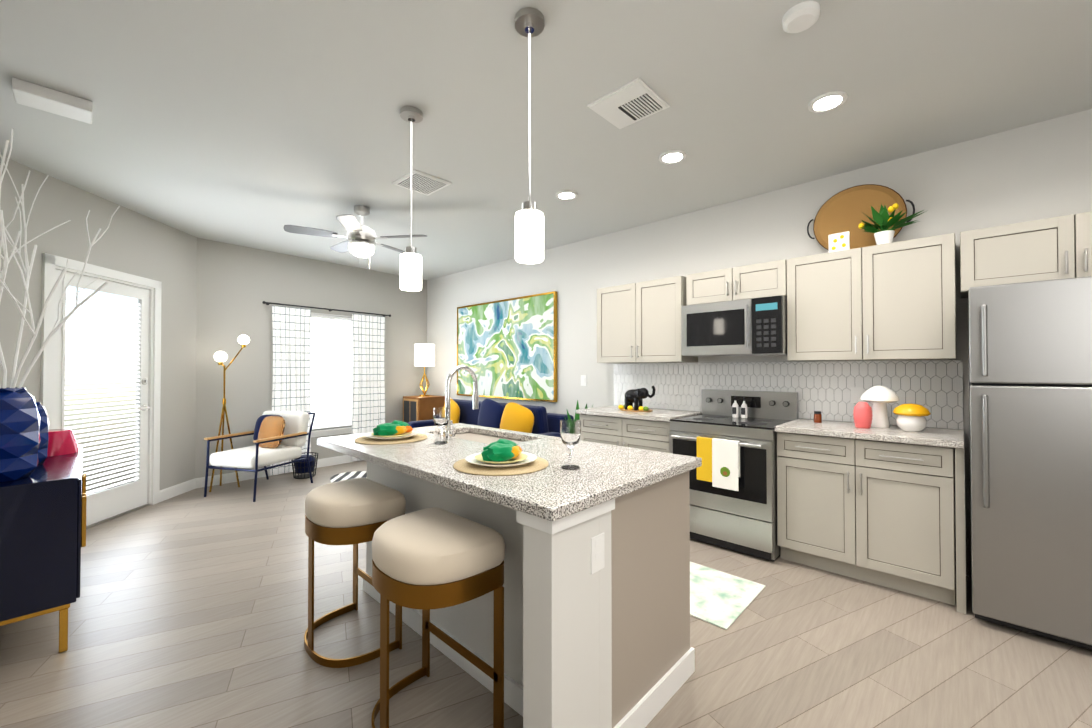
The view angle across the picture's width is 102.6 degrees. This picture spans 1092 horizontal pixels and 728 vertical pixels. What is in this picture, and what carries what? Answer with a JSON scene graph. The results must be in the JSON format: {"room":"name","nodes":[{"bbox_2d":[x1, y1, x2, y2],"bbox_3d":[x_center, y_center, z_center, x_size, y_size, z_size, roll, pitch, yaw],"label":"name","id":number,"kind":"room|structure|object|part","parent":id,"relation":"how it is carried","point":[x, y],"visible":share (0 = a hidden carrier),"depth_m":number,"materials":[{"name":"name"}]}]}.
{"room":"kitchen","nodes":[
{"label":"kitchen","id":0,"kind":"room"},
{"bbox_2d":[0,157,196,490],"bbox_3d":[-3.858,-0.037,3.837,0.120,2.800,2.012,0,-1,-5],"label":"wall","id":1,"kind":"structure","parent":0,"point":[129,241],"depth_m":3.86,"materials":[{"name":"grey paint"}]},
{"bbox_2d":[40,253,161,528],"bbox_3d":[-3.837,0.270,3.785,0.155,2.185,1.090,0,-1,-5],"label":"door","id":2,"kind":"structure","parent":1,"relation":"attached to","point":[100,391],"depth_m":3.82,"materials":[{"name":"white glass"}]},
{"bbox_2d":[159,478,195,501],"bbox_3d":[-3.851,1.315,4.575,0.014,0.112,0.510,0,-1,-4],"label":"baseboard","id":3,"kind":"structure","parent":1,"relation":"attached to","point":[175,490],"depth_m":4.55,"materials":[{"name":"white wood"}]},
{"bbox_2d":[195,238,426,477],"bbox_3d":[-2.953,-0.011,6.076,0.120,2.800,3.199,-1,-1,39],"label":"wall","id":4,"kind":"structure","parent":0,"point":[237,285],"depth_m":5.33,"materials":[{"name":"grey paint"}]},
{"bbox_2d":[195,455,361,487],"bbox_3d":[-2.913,1.332,6.002,0.014,0.112,3.039,-1,-1,39],"label":"baseboard","id":5,"kind":"structure","parent":4,"relation":"attached to","point":[247,475],"depth_m":5.21,"materials":[{"name":"white wood"}]},
{"bbox_2d":[262,301,390,316],"bbox_3d":[-2.908,-0.737,5.970,0.091,0.040,1.714,-1,-1,39],"label":"curtain rod","id":6,"kind":"object","parent":4,"relation":"attached to","point":[268,303],"visible":0.98,"depth_m":5.85,"materials":[{"name":"grey metal"}]},
{"bbox_2d":[270,305,310,474],"bbox_3d":[-3.219,0.323,5.532,0.046,2.080,0.472,-1,-1,39],"label":"curtain","id":7,"kind":"object","parent":6,"relation":"hanging from","point":[291,360],"visible":0.73,"depth_m":5.54,"materials":[{"name":"white fabric"}]},
{"bbox_2d":[351,314,384,461],"bbox_3d":[-2.566,0.332,6.335,0.046,2.080,0.522,-1,-1,39],"label":"curtain","id":8,"kind":"object","parent":6,"relation":"hanging from","point":[368,407],"visible":0.88,"depth_m":6.34,"materials":[{"name":"white fabric"}]},
{"bbox_2d":[311,312,352,437],"bbox_3d":[-2.996,0.145,5.993,0.155,1.655,0.920,-1,-1,39],"label":"window","id":9,"kind":"structure","parent":4,"relation":"in","point":[330,431],"depth_m":6.00,"materials":[{"name":"white"}]},
{"bbox_2d":[310,314,352,429],"bbox_3d":[-2.987,0.108,5.985,0.040,1.540,0.820,-1,-1,39],"label":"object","id":10,"kind":"structure","parent":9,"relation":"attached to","point":[331,379],"depth_m":6.02,"materials":[{"name":"white"}]},
{"bbox_2d":[0,460,1091,727],"bbox_3d":[-0.213,1.378,2.559,9.800,0.060,4.910,-1,-1,43],"label":"floor","id":11,"kind":"structure","parent":0,"point":[188,610],"depth_m":2.03,"materials":[{"name":"beige wood"}]},
{"bbox_2d":[0,445,86,652],"bbox_3d":[-2.789,0.941,2.347,1.280,0.810,0.441,-1,-1,43],"label":"sideboard","id":12,"kind":"object","parent":11,"relation":"on","point":[42,524],"visible":1,"depth_m":1.98,"materials":[{"name":"blue paint"}]},
{"bbox_2d":[0,128,119,481],"bbox_3d":[-2.403,-0.281,2.079,0.974,1.624,0.524,-1,-1,43],"label":"vase","id":13,"kind":"object","parent":12,"relation":"on","point":[20,439],"visible":1,"depth_m":2.01,"materials":[{"name":"blue"}]},
{"bbox_2d":[48,429,78,456],"bbox_3d":[-2.955,0.468,2.613,0.230,0.140,0.230,-1,-1,43],"label":"bowl","id":14,"kind":"object","parent":12,"relation":"on","point":[62,442],"visible":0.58,"depth_m":2.59,"materials":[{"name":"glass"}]},
{"bbox_2d":[209,335,249,491],"bbox_3d":[-3.534,0.525,4.861,0.345,1.702,0.345,-1,-1,43],"label":"floor lamp","id":15,"kind":"object","parent":11,"relation":"on","point":[220,357],"visible":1,"depth_m":4.84,"materials":[{"name":"gold metal"}]},
{"bbox_2d":[204,411,314,501],"bbox_3d":[-3.107,0.960,4.804,0.684,0.833,0.792,0,-1,15],"label":"accent chair","id":16,"kind":"object","parent":11,"relation":"on","point":[279,436],"visible":1,"depth_m":4.77,"materials":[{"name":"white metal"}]},
{"bbox_3d":[-3.124,0.992,4.741,0.590,0.138,0.640,0,-1,15],"label":"seat","id":17,"kind":"part","parent":16,"relation":"part of","materials":[{"name":"white fabric"}]},
{"bbox_2d":[291,452,317,478],"bbox_3d":[-2.958,1.245,5.363,0.302,0.268,0.302,-1,-1,43],"label":"wire basket","id":18,"kind":"object","parent":11,"relation":"on","point":[300,467],"visible":0.75,"depth_m":5.29,"materials":[{"name":"black metal"}]},
{"bbox_2d":[330,471,366,482],"bbox_3d":[-1.643,1.369,4.692,2.500,0.006,1.447,-1,-1,43],"label":"rug","id":19,"kind":"object","parent":11,"relation":"on","point":[347,476],"visible":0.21,"depth_m":5.34,"materials":[{"name":"white fabric"}]},
{"bbox_2d":[304,478,405,667],"bbox_3d":[-0.966,0.976,2.148,0.531,0.735,0.365,-1,-1,43],"label":"stool","id":20,"kind":"object","parent":11,"relation":"on","point":[355,512],"visible":0.9,"depth_m":2.01,"materials":[{"name":"beige fabric"}]},
{"bbox_2d":[403,344,445,422],"bbox_3d":[-1.871,0.546,6.722,0.480,1.700,0.484,-1,-1,43],"label":"side table","id":21,"kind":"object","parent":11,"relation":"on","point":[418,408],"visible":0.52,"depth_m":6.57,"materials":[{"name":"brown wood"}]},
{"bbox_2d":[414,344,434,396],"bbox_3d":[-1.862,0.096,6.707,0.300,0.799,0.300,-1,-1,43],"label":"table lamp","id":22,"kind":"object","parent":21,"relation":"on","point":[424,354],"depth_m":6.60,"materials":[{"name":"white fabric"}]},
{"bbox_2d":[371,507,504,727],"bbox_3d":[-0.435,0.970,1.632,0.531,0.735,0.365,-1,-1,43],"label":"stool","id":23,"kind":"object","parent":11,"relation":"on","point":[426,560],"visible":1,"depth_m":1.51,"materials":[{"name":"beige fabric"}]},
{"bbox_2d":[408,398,573,436],"bbox_3d":[-0.771,0.903,5.392,2.200,0.956,0.905,-1,-1,43],"label":"sofa","id":24,"kind":"object","parent":11,"relation":"on","point":[513,416],"visible":0.33,"depth_m":5.00,"materials":[{"name":"blue fabric"}]},
{"bbox_3d":[-1.570,0.898,6.018,0.180,0.260,0.695,-1,-1,43],"label":"arm","id":25,"kind":"part","parent":24,"relation":"part of"},
{"bbox_2d":[444,398,459,423],"bbox_3d":[-1.270,0.686,5.857,0.451,0.458,0.165,-1,-1,43],"label":"pillow","id":26,"kind":"object","parent":24,"relation":"on","point":[454,404],"depth_m":5.71,"materials":[{"name":"yellow fabric"}]},
{"bbox_2d":[478,399,503,428],"bbox_3d":[-0.661,0.670,5.293,0.492,0.492,0.140,-1,-1,43],"label":"pillow","id":27,"kind":"object","parent":24,"relation":"on","point":[490,412],"depth_m":5.22,"materials":[{"name":"blue fabric"}]},
{"bbox_2d":[500,402,533,432],"bbox_3d":[-0.333,0.676,4.955,0.472,0.480,0.167,-1,-1,43],"label":"pillow","id":28,"kind":"object","parent":24,"relation":"on","point":[514,417],"depth_m":4.89,"materials":[{"name":"yellow fabric"}]},
{"bbox_3d":[-0.104,0.882,4.628,0.180,0.260,0.695,-1,-1,43],"label":"arm","id":29,"kind":"part","parent":24,"relation":"part of"},
{"bbox_3d":[-0.529,0.804,5.649,2.200,0.440,0.200,-1,-1,43],"label":"backrest","id":30,"kind":"part","parent":24,"relation":"part of","materials":[{"name":"blue fabric"}]},
{"bbox_2d":[319,445,694,727],"bbox_3d":[-0.301,0.898,2.181,1.750,0.891,0.920,-1,-1,43],"label":"kitchen island","id":31,"kind":"object","parent":11,"relation":"on","point":[596,585],"depth_m":1.58,"materials":[{"name":"beige"}]},
{"bbox_2d":[317,423,701,524],"bbox_3d":[-0.301,0.433,2.186,1.800,0.038,0.970,-1,-1,43],"label":"island countertop","id":32,"kind":"structure","parent":31,"relation":"on","point":[553,493],"depth_m":1.76,"materials":[{"name":"grey stone"}]},
{"bbox_2d":[354,420,427,444],"bbox_3d":[-0.856,0.366,2.430,0.384,0.098,0.384,-1,-1,43],"label":"place setting","id":33,"kind":"object","parent":32,"relation":"on","point":[397,432],"visible":1,"depth_m":2.36,"materials":[{"name":"white ceramic"}]},
{"bbox_2d":[433,407,449,443],"bbox_3d":[-0.548,0.321,2.290,0.084,0.185,0.084,-1,-1,43],"label":"goblet","id":34,"kind":"object","parent":32,"relation":"on","point":[441,416],"visible":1,"depth_m":2.26,"materials":[{"name":"clear glass"}]},
{"bbox_2d":[443,365,523,441],"bbox_3d":[-0.409,0.329,2.553,0.708,0.646,0.435,-1,-1,43],"label":"sink","id":35,"kind":"object","parent":32,"relation":"in","point":[467,433],"depth_m":2.61,"materials":[{"name":"silver metal"}]},
{"bbox_2d":[453,439,548,475],"bbox_3d":[-0.181,0.359,1.776,0.384,0.098,0.384,-1,-1,43],"label":"place setting","id":36,"kind":"object","parent":32,"relation":"on","point":[502,457],"visible":1,"depth_m":1.71,"materials":[{"name":"white ceramic"}]},
{"bbox_2d":[560,419,580,469],"bbox_3d":[0.097,0.315,1.721,0.084,0.185,0.084,-1,-1,43],"label":"goblet","id":37,"kind":"object","parent":32,"relation":"on","point":[570,432],"visible":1,"depth_m":1.69,"materials":[{"name":"clear glass"}]},
{"bbox_2d":[565,400,592,419],"bbox_3d":[0.323,0.878,4.602,0.362,0.988,0.373,-1,-1,43],"label":"potted plant","id":38,"kind":"object","parent":11,"relation":"on","point":[577,416],"visible":0.08,"depth_m":4.68,"materials":[{"name":"green plant"}]},
{"bbox_2d":[580,414,670,452],"bbox_3d":[0.868,0.921,4.069,0.969,0.890,0.636,-1,-1,43],"label":"base cabinet","id":39,"kind":"object","parent":11,"relation":"on","point":[651,435],"visible":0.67,"depth_m":3.83,"materials":[{"name":"grey wood"}]},
{"bbox_2d":[576,406,701,421],"bbox_3d":[0.862,0.455,4.078,0.986,0.038,0.638,-1,-1,43],"label":"countertop","id":40,"kind":"structure","parent":39,"relation":"on","point":[665,415],"depth_m":3.91,"materials":[{"name":"stone"}]},
{"bbox_2d":[618,386,655,411],"bbox_3d":[0.842,0.315,4.059,0.366,0.238,0.211,-1,-1,43],"label":"elephant","id":41,"kind":"object","parent":40,"relation":"on","point":[636,397],"visible":1,"depth_m":4.03,"materials":[{"name":"black ceramic"}]},
{"bbox_2d":[690,562,765,629],"bbox_3d":[0.801,1.345,2.728,0.880,0.008,0.610,-1,-1,43],"label":"kitchen mat","id":42,"kind":"object","parent":11,"relation":"on","point":[723,600],"visible":0.5,"depth_m":2.54,"materials":[{"name":"fabric"}]},
{"bbox_2d":[669,389,798,560],"bbox_3d":[1.456,0.791,3.426,0.758,1.135,0.738,-1,-1,43],"label":"range","id":43,"kind":"object","parent":11,"relation":"on","point":[733,490],"visible":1,"depth_m":3.16,"materials":[{"name":"silver metal"}]},
{"bbox_2d":[697,437,739,490],"bbox_3d":[1.238,0.713,3.154,0.300,0.344,0.042,-1,-1,43],"label":"towel","id":44,"kind":"object","parent":43,"relation":"hanging from","point":[720,468],"depth_m":3.13,"materials":[{"name":"white fabric"}]},
{"bbox_2d":[732,396,738,417],"bbox_3d":[1.562,0.353,3.606,0.047,0.175,0.054,0,-1,31],"label":"soap bottle","id":45,"kind":"object","parent":43,"relation":"on","point":[735,409],"depth_m":3.59,"materials":[{"name":"white plastic"}]},
{"bbox_2d":[741,397,746,417],"bbox_3d":[1.613,0.353,3.558,0.047,0.175,0.054,0,-1,31],"label":"soap bottle","id":46,"kind":"object","parent":43,"relation":"on","point":[744,406],"depth_m":3.54,"materials":[{"name":"white plastic"}]},
{"bbox_2d":[777,432,965,613],"bbox_3d":[2.117,0.907,2.885,0.934,0.890,0.636,-1,-1,43],"label":"base cabinet","id":47,"kind":"object","parent":11,"relation":"on","point":[882,513],"depth_m":2.63,"materials":[{"name":"grey wood"}]},
{"bbox_2d":[775,419,963,448],"bbox_3d":[2.116,0.441,2.890,0.936,0.038,0.638,-1,-1,43],"label":"countertop","id":48,"kind":"structure","parent":47,"relation":"on","point":[942,437],"depth_m":2.72,"materials":[{"name":"stone"}]},
{"bbox_2d":[814,411,821,422],"bbox_3d":[1.974,0.384,3.178,0.050,0.080,0.050,-1,-1,43],"label":"spice jar","id":49,"kind":"object","parent":48,"relation":"on","point":[817,417],"visible":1,"depth_m":3.16,"materials":[{"name":"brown glass"}]},
{"bbox_2d":[853,402,872,428],"bbox_3d":[2.092,0.336,2.888,0.108,0.170,0.108,-1,-1,43],"label":"ribbed vase","id":50,"kind":"object","parent":48,"relation":"on","point":[862,415],"visible":1,"depth_m":2.85,"materials":[{"name":"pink ceramic"}]},
{"bbox_2d":[860,385,898,427],"bbox_3d":[2.236,0.281,2.931,0.210,0.280,0.210,-1,-1,43],"label":"mushroom","id":51,"kind":"object","parent":48,"relation":"on","point":[879,397],"visible":0.98,"depth_m":2.89,"materials":[{"name":"white ceramic"}]},
{"bbox_2d":[893,403,930,431],"bbox_3d":[2.290,0.333,2.741,0.184,0.172,0.184,-1,-1,43],"label":"jar","id":52,"kind":"object","parent":48,"relation":"on","point":[911,417],"visible":1,"depth_m":2.69,"materials":[{"name":"white ceramic"}]},
{"bbox_3d":[2.454,0.903,2.589,0.038,0.890,0.603,-1,-1,43],"label":"base cabinet filler panel","id":53,"kind":"part","parent":47,"relation":"part of","materials":[{"name":"beige wood"}]},
{"bbox_2d":[968,276,1091,649],"bbox_3d":[2.724,0.471,2.209,0.840,1.745,0.749,-1,-1,43],"label":"refrigerator","id":54,"kind":"object","parent":11,"relation":"on","point":[1030,386],"visible":1,"depth_m":2.12,"materials":[{"name":"grey metal"}]},
{"bbox_2d":[0,0,1091,279],"bbox_3d":[-0.213,-1.452,2.592,9.800,0.040,4.910,-1,-1,43],"label":"ceiling","id":55,"kind":"structure","parent":0,"point":[258,124],"depth_m":2.40,"materials":[{"name":"white paint"}]},
{"bbox_2d":[12,78,92,123],"bbox_3d":[-2.636,-1.404,2.346,0.180,0.059,0.280,-1,-1,43],"label":"box fixture","id":56,"kind":"object","parent":55,"relation":"attached to","point":[29,94],"visible":1,"depth_m":2.31,"materials":[{"name":"white plastic"}]},
{"bbox_2d":[283,205,426,268],"bbox_3d":[-1.702,-1.135,3.994,1.125,0.559,1.172,-1,-1,43],"label":"ceiling fan","id":57,"kind":"object","parent":55,"relation":"hanging from","point":[360,241],"visible":1,"depth_m":3.87,"materials":[{"name":"silver metal"}]},
{"bbox_2d":[400,106,422,290],"bbox_3d":[-0.765,-0.926,2.483,0.124,1.011,0.124,-1,-1,43],"label":"pendant light","id":58,"kind":"object","parent":55,"relation":"hanging from","point":[410,269],"visible":1,"depth_m":2.44,"materials":[{"name":"white glass"}]},
{"bbox_2d":[392,169,451,195],"bbox_3d":[-0.975,-1.412,3.431,0.340,0.018,0.320,-1,-1,43],"label":"ceiling vent","id":59,"kind":"object","parent":55,"relation":"in","point":[425,184],"visible":0.96,"depth_m":3.40,"materials":[{"name":"white metal"}]},
{"bbox_2d":[515,7,543,263],"bbox_3d":[-0.069,-0.934,1.823,0.124,1.011,0.124,-1,-1,43],"label":"pendant light","id":60,"kind":"object","parent":55,"relation":"hanging from","point":[529,216],"visible":0.98,"depth_m":1.79,"materials":[{"name":"white glass"}]},
{"bbox_2d":[556,190,577,199],"bbox_3d":[0.172,-1.413,3.667,0.184,0.011,0.184,-1,-1,43],"label":"recessed light","id":61,"kind":"object","parent":55,"relation":"in","point":[566,195],"visible":0.98,"depth_m":3.66,"materials":[{"name":"white plastic"}]},
{"bbox_2d":[587,78,669,128],"bbox_3d":[0.457,-1.424,2.419,0.330,0.018,0.320,-1,-1,43],"label":"ceiling vent","id":62,"kind":"object","parent":55,"relation":"in","point":[633,101],"visible":1,"depth_m":2.39,"materials":[{"name":"white metal"}]},
{"bbox_2d":[659,150,685,163],"bbox_3d":[0.869,-1.420,3.006,0.184,0.011,0.184,-1,-1,43],"label":"recessed light","id":63,"kind":"object","parent":55,"relation":"in","point":[672,156],"visible":1,"depth_m":3.00,"materials":[{"name":"white plastic"}]},
{"bbox_2d":[782,1,819,32],"bbox_3d":[1.050,-1.421,1.802,0.136,0.039,0.136,-1,-1,43],"label":"smoke detector","id":64,"kind":"object","parent":55,"relation":"attached to","point":[800,17],"visible":1,"depth_m":1.77,"materials":[{"name":"white plastic"}]},
{"bbox_2d":[808,91,847,112],"bbox_3d":[1.536,-1.428,2.388,0.184,0.011,0.184,-1,-1,43],"label":"recessed light","id":65,"kind":"object","parent":55,"relation":"in","point":[828,101],"visible":1,"depth_m":2.38,"materials":[{"name":"white plastic"}]},
{"bbox_2d":[427,109,1091,576],"bbox_3d":[1.275,-0.033,4.218,9.700,2.800,0.120,-1,-1,43],"label":"wall","id":66,"kind":"structure","parent":0,"point":[1039,171],"depth_m":3.63,"materials":[{"name":"white paint"}]},
{"bbox_2d":[457,291,556,401],"bbox_3d":[-0.599,-0.198,5.878,1.984,1.314,0.045,-1,-1,43],"label":"painting","id":67,"kind":"object","parent":66,"relation":"attached to","point":[506,348],"visible":1,"depth_m":5.73,"materials":[{"name":"paper"}]},
{"bbox_2d":[581,375,586,385],"bbox_3d":[0.423,0.186,4.931,0.080,0.120,0.010,-1,-1,43],"label":"switch plate","id":68,"kind":"object","parent":66,"relation":"attached to","point":[583,380],"visible":1,"depth_m":4.92,"materials":[{"name":"white plastic"}]},
{"bbox_2d":[597,276,697,362],"bbox_3d":[0.953,-0.388,4.215,0.913,0.750,0.328,-1,-1,43],"label":"upper cabinet","id":69,"kind":"object","parent":66,"relation":"attached to","point":[640,322],"depth_m":4.06,"materials":[{"name":"grey wood"}]},
{"bbox_2d":[685,259,788,305],"bbox_3d":[1.598,-0.636,3.607,0.776,0.268,0.328,-1,-1,43],"label":"upper cabinet","id":70,"kind":"object","parent":66,"relation":"attached to","point":[768,279],"depth_m":3.45,"materials":[{"name":"grey wood"}]},
{"bbox_2d":[681,295,786,356],"bbox_3d":[1.551,-0.281,3.553,0.774,0.422,0.466,-1,-1,43],"label":"microwave","id":71,"kind":"object","parent":70,"relation":"attached to","point":[752,327],"visible":0.98,"depth_m":3.37,"materials":[{"name":"silver metal"}]},
{"bbox_2d":[614,360,963,429],"bbox_3d":[1.696,0.207,3.724,2.688,0.447,0.010,-1,-1,43],"label":"tile backsplash","id":72,"kind":"structure","parent":66,"relation":"attached to","point":[934,388],"depth_m":3.36,"materials":[{"name":"grey tile"}]},
{"bbox_2d":[851,387,862,402],"bbox_3d":[2.259,0.228,3.179,0.075,0.115,0.005,-1,-1,43],"label":"outlet","id":73,"kind":"object","parent":72,"relation":"attached to","point":[856,393],"visible":0.93,"depth_m":3.18,"materials":[{"name":"white plastic"}]},
{"bbox_2d":[785,233,960,360],"bbox_3d":[2.211,-0.402,3.023,0.907,0.750,0.328,-1,-1,43],"label":"upper cabinet","id":74,"kind":"object","parent":66,"relation":"attached to","point":[893,301],"depth_m":2.86,"materials":[{"name":"grey wood"}]},
{"bbox_2d":[828,231,849,251],"bbox_3d":[2.035,-0.843,3.039,0.120,0.130,0.023,-1,-1,43],"label":"block sign","id":75,"kind":"object","parent":74,"relation":"on","point":[839,241],"visible":1,"depth_m":3.03,"materials":[{"name":"white wood"}]},
{"bbox_2d":[807,184,914,250],"bbox_3d":[2.220,-1.023,3.119,0.632,0.464,0.142,-1,-1,43],"label":"tray","id":76,"kind":"object","parent":74,"relation":"on","point":[840,212],"visible":0.75,"depth_m":3.11,"materials":[{"name":"brown wood"}]},
{"bbox_2d":[858,203,923,244],"bbox_3d":[2.218,-0.925,2.810,0.355,0.290,0.223,-1,-1,43],"label":"potted plant","id":77,"kind":"object","parent":74,"relation":"on","point":[883,221],"visible":0.98,"depth_m":2.82,"materials":[{"name":"green plant"}]},
{"bbox_2d":[960,211,1091,297],"bbox_3d":[2.872,-0.606,2.399,0.871,0.355,0.328,-1,-1,43],"label":"upper cabinet","id":78,"kind":"object","parent":66,"relation":"attached to","point":[1060,247],"depth_m":2.40,"materials":[{"name":"grey wood"}]}
]}

